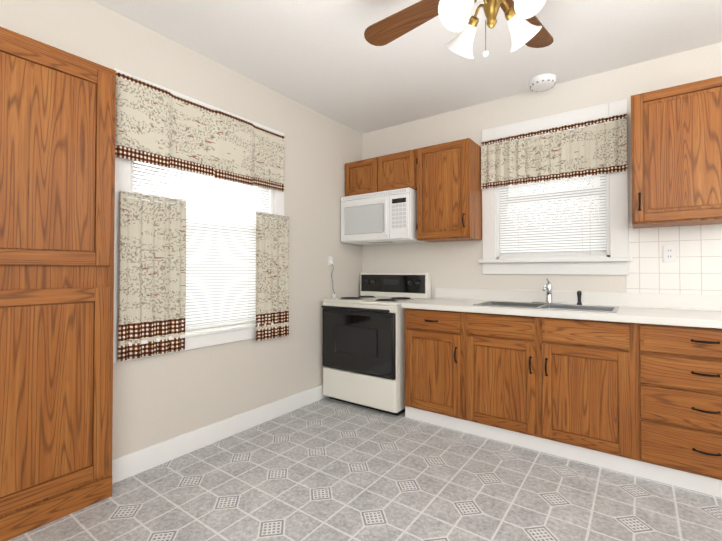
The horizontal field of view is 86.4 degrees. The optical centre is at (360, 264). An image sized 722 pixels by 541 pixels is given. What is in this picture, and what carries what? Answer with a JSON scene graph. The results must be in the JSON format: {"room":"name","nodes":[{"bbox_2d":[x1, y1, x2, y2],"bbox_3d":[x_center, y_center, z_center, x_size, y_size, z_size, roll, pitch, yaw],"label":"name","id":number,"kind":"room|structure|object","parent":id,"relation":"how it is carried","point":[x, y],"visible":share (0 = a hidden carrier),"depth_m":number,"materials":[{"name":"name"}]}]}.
{"room":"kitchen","nodes":[
{"label":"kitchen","id":0,"kind":"room"},
{"bbox_2d":[0,0,362,459],"bbox_3d":[-1.481,-0.107,2.133,0.150,2.630,5.200,-1,-1,36],"label":"wall","id":1,"kind":"structure","parent":0,"point":[160,398],"depth_m":2.76,"materials":[{"name":"paint"}]},
{"bbox_2d":[113,68,284,362],"bbox_3d":[-1.062,-0.268,2.685,0.185,1.640,1.270,-1,-1,36],"label":"window","id":2,"kind":"structure","parent":1,"relation":"in","point":[124,181],"depth_m":2.51,"materials":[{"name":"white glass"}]},
{"bbox_2d":[118,191,185,360],"bbox_3d":[-1.228,0.063,2.287,0.032,0.945,0.390,-1,-1,36],"label":"curtain","id":3,"kind":"object","parent":2,"relation":"hanging from","point":[152,269],"visible":1,"depth_m":2.26,"materials":[{"name":"fabric"}]},
{"bbox_2d":[115,72,283,191],"bbox_3d":[-0.988,-0.819,2.617,0.025,0.470,1.246,-1,-1,36],"label":"valance","id":4,"kind":"object","parent":2,"relation":"attached to","point":[157,126],"visible":1,"depth_m":2.48,"materials":[{"name":"fabric"}]},
{"bbox_2d":[133,161,269,330],"bbox_3d":[-1.040,-0.270,2.668,0.029,1.404,1.032,-1,-1,36],"label":"window blinds","id":5,"kind":"object","parent":2,"relation":"attached to","point":[220,277],"visible":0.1,"depth_m":2.69,"materials":[{"name":"white plastic"}]},
{"bbox_2d":[255,212,288,340],"bbox_3d":[-0.696,0.089,3.019,0.033,0.975,0.340,-1,-1,36],"label":"curtain","id":6,"kind":"object","parent":2,"relation":"hanging from","point":[272,267],"visible":0.98,"depth_m":3.02,"materials":[{"name":"fabric"}]},
{"bbox_2d":[112,384,328,483],"bbox_3d":[-0.688,1.158,3.067,0.018,0.130,2.424,-1,-1,36],"label":"baseboard","id":7,"kind":"structure","parent":1,"relation":"attached to","point":[137,462],"depth_m":2.57,"materials":[{"name":"white wood"}]},
{"bbox_2d":[328,256,335,297],"bbox_3d":[-0.274,0.121,3.640,0.034,0.400,0.078,-1,-1,36],"label":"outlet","id":8,"kind":"object","parent":1,"relation":"attached to","point":[330,260],"visible":0.9,"depth_m":3.63,"materials":[{"name":"white plastic"}]},
{"bbox_2d":[8,397,721,540],"bbox_3d":[-0.104,1.243,1.116,5.250,0.100,5.200,-1,-1,36],"label":"floor","id":9,"kind":"structure","parent":0,"point":[326,469],"depth_m":2.01,"materials":[{"name":"tile"}]},
{"bbox_2d":[0,26,115,540],"bbox_3d":[-1.632,0.081,1.667,0.144,2.240,0.972,-1,-1,36],"label":"pantry cabinet","id":10,"kind":"object","parent":9,"relation":"on","point":[57,158],"visible":1,"depth_m":1.81,"materials":[{"name":"brown wood"}]},
{"bbox_2d":[322,273,430,415],"bbox_3d":[0.139,0.652,3.520,0.773,1.155,0.715,-1,-1,36],"label":"range","id":11,"kind":"object","parent":9,"relation":"on","point":[363,357],"visible":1,"depth_m":3.26,"materials":[{"name":"metal"}]},
{"bbox_2d":[404,308,467,432],"bbox_3d":[0.727,0.784,3.160,0.518,0.880,0.619,-1,-1,36],"label":"base cabinet","id":12,"kind":"object","parent":9,"relation":"on","point":[436,341],"depth_m":2.90,"materials":[{"name":"brown wood"}]},
{"bbox_2d":[401,287,721,328],"bbox_3d":[1.370,0.267,2.690,2.130,0.141,0.639,-1,-1,36],"label":"countertop","id":13,"kind":"structure","parent":12,"relation":"on","point":[693,310],"depth_m":2.60,"materials":[{"name":"laminate"}]},
{"bbox_2d":[473,301,619,312],"bbox_3d":[1.314,0.373,2.757,0.884,0.164,0.454,-1,-1,36],"label":"sink","id":14,"kind":"object","parent":13,"relation":"in","point":[595,308],"visible":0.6,"depth_m":2.77,"materials":[{"name":"silver metal"}]},
{"bbox_2d":[532,278,581,304],"bbox_3d":[1.415,0.194,2.815,0.338,0.196,0.219,-1,-1,36],"label":"faucet","id":15,"kind":"object","parent":13,"relation":"on","point":[547,287],"visible":1,"depth_m":2.88,"materials":[{"name":"silver metal"}]},
{"bbox_2d":[468,312,643,477],"bbox_3d":[1.326,0.777,2.727,1.071,0.880,0.619,-1,-1,36],"label":"base cabinet","id":16,"kind":"object","parent":9,"relation":"on","point":[640,400],"depth_m":2.41,"materials":[{"name":"brown wood"}]},
{"bbox_2d":[644,324,721,497],"bbox_3d":[1.968,0.770,2.262,0.627,0.880,0.619,-1,-1,36],"label":"base cabinet","id":17,"kind":"object","parent":9,"relation":"on","point":[683,364],"depth_m":2.06,"materials":[{"name":"brown wood"}]},
{"bbox_2d":[92,0,721,133],"bbox_3d":[-0.104,-1.487,1.158,5.250,0.100,5.200,-1,-1,36],"label":"ceiling","id":18,"kind":"structure","parent":0,"point":[325,58],"depth_m":2.50,"materials":[{"name":"paint"}]},
{"bbox_2d":[364,0,553,58],"bbox_3d":[0.556,-1.155,1.638,1.033,0.548,1.033,0,-1,-3],"label":"ceiling fan","id":19,"kind":"object","parent":18,"relation":"hanging from","point":[527,27],"visible":1,"depth_m":1.74,"materials":[{"name":"gold metal"}]},
{"bbox_2d":[529,74,555,91],"bbox_3d":[1.384,-1.382,2.931,0.190,0.055,0.190,-1,-1,36],"label":"smoke detector","id":20,"kind":"object","parent":18,"relation":"attached to","point":[542,82],"visible":1,"depth_m":2.88,"materials":[{"name":"white plastic"}]},
{"bbox_2d":[362,42,721,298],"bbox_3d":[1.781,-0.095,2.889,4.250,2.630,0.150,-1,-1,36],"label":"wall","id":21,"kind":"structure","parent":0,"point":[453,264],"depth_m":3.22,"materials":[{"name":"paint"}]},
{"bbox_2d":[345,149,416,196],"bbox_3d":[0.246,-0.840,3.718,0.796,0.345,0.320,-1,-1,36],"label":"upper cabinet","id":22,"kind":"object","parent":21,"relation":"attached to","point":[394,171],"visible":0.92,"depth_m":3.56,"materials":[{"name":"brown wood"}]},
{"bbox_2d":[341,188,425,244],"bbox_3d":[0.211,-0.437,3.680,0.760,0.453,0.413,-1,-1,36],"label":"microwave","id":23,"kind":"object","parent":22,"relation":"attached to","point":[385,217],"visible":0.96,"depth_m":3.50,"materials":[{"name":"white plastic"}]},
{"bbox_2d":[416,138,481,241],"bbox_3d":[0.753,-0.616,3.328,0.474,0.805,0.352,-1,-1,36],"label":"upper cabinet","id":24,"kind":"object","parent":21,"relation":"attached to","point":[449,199],"visible":1,"depth_m":3.20,"materials":[{"name":"brown wood"}]},
{"bbox_2d":[479,99,632,274],"bbox_3d":[1.500,-0.546,3.062,1.074,1.247,0.210,-1,-1,36],"label":"window","id":25,"kind":"structure","parent":21,"relation":"in","point":[616,259],"depth_m":2.93,"materials":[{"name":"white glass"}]},
{"bbox_2d":[500,174,606,256],"bbox_3d":[1.490,-0.537,3.047,0.762,0.998,0.034,-1,-1,36],"label":"window blinds","id":26,"kind":"object","parent":25,"relation":"attached to","point":[565,234],"visible":0.52,"depth_m":3.02,"materials":[{"name":"white plastic"}]},
{"bbox_2d":[481,113,627,188],"bbox_3d":[1.450,-0.856,2.997,1.030,0.405,0.030,-1,-1,36],"label":"valance","id":27,"kind":"object","parent":25,"relation":"attached to","point":[592,147],"visible":0.98,"depth_m":2.96,"materials":[{"name":"fabric"}]},
{"bbox_2d":[626,223,721,294],"bbox_3d":[2.602,-0.056,2.197,1.790,0.490,0.006,-1,-1,36],"label":"tile backsplash","id":28,"kind":"structure","parent":21,"relation":"attached to","point":[695,268],"depth_m":2.55,"materials":[{"name":"white tile"}]},
{"bbox_2d":[663,245,675,261],"bbox_3d":[2.067,-0.075,2.576,0.070,0.116,0.008,-1,-1,36],"label":"electrical outlet plate","id":29,"kind":"object","parent":28,"relation":"attached to","point":[669,253],"visible":1,"depth_m":2.57,"materials":[{"name":"white plastic"}]},
{"bbox_2d":[631,76,721,228],"bbox_3d":[2.013,-0.672,2.417,0.510,0.830,0.352,-1,-1,36],"label":"upper cabinet","id":30,"kind":"object","parent":21,"relation":"attached to","point":[676,150],"visible":1,"depth_m":2.32,"materials":[{"name":"brown wood"}]}
]}

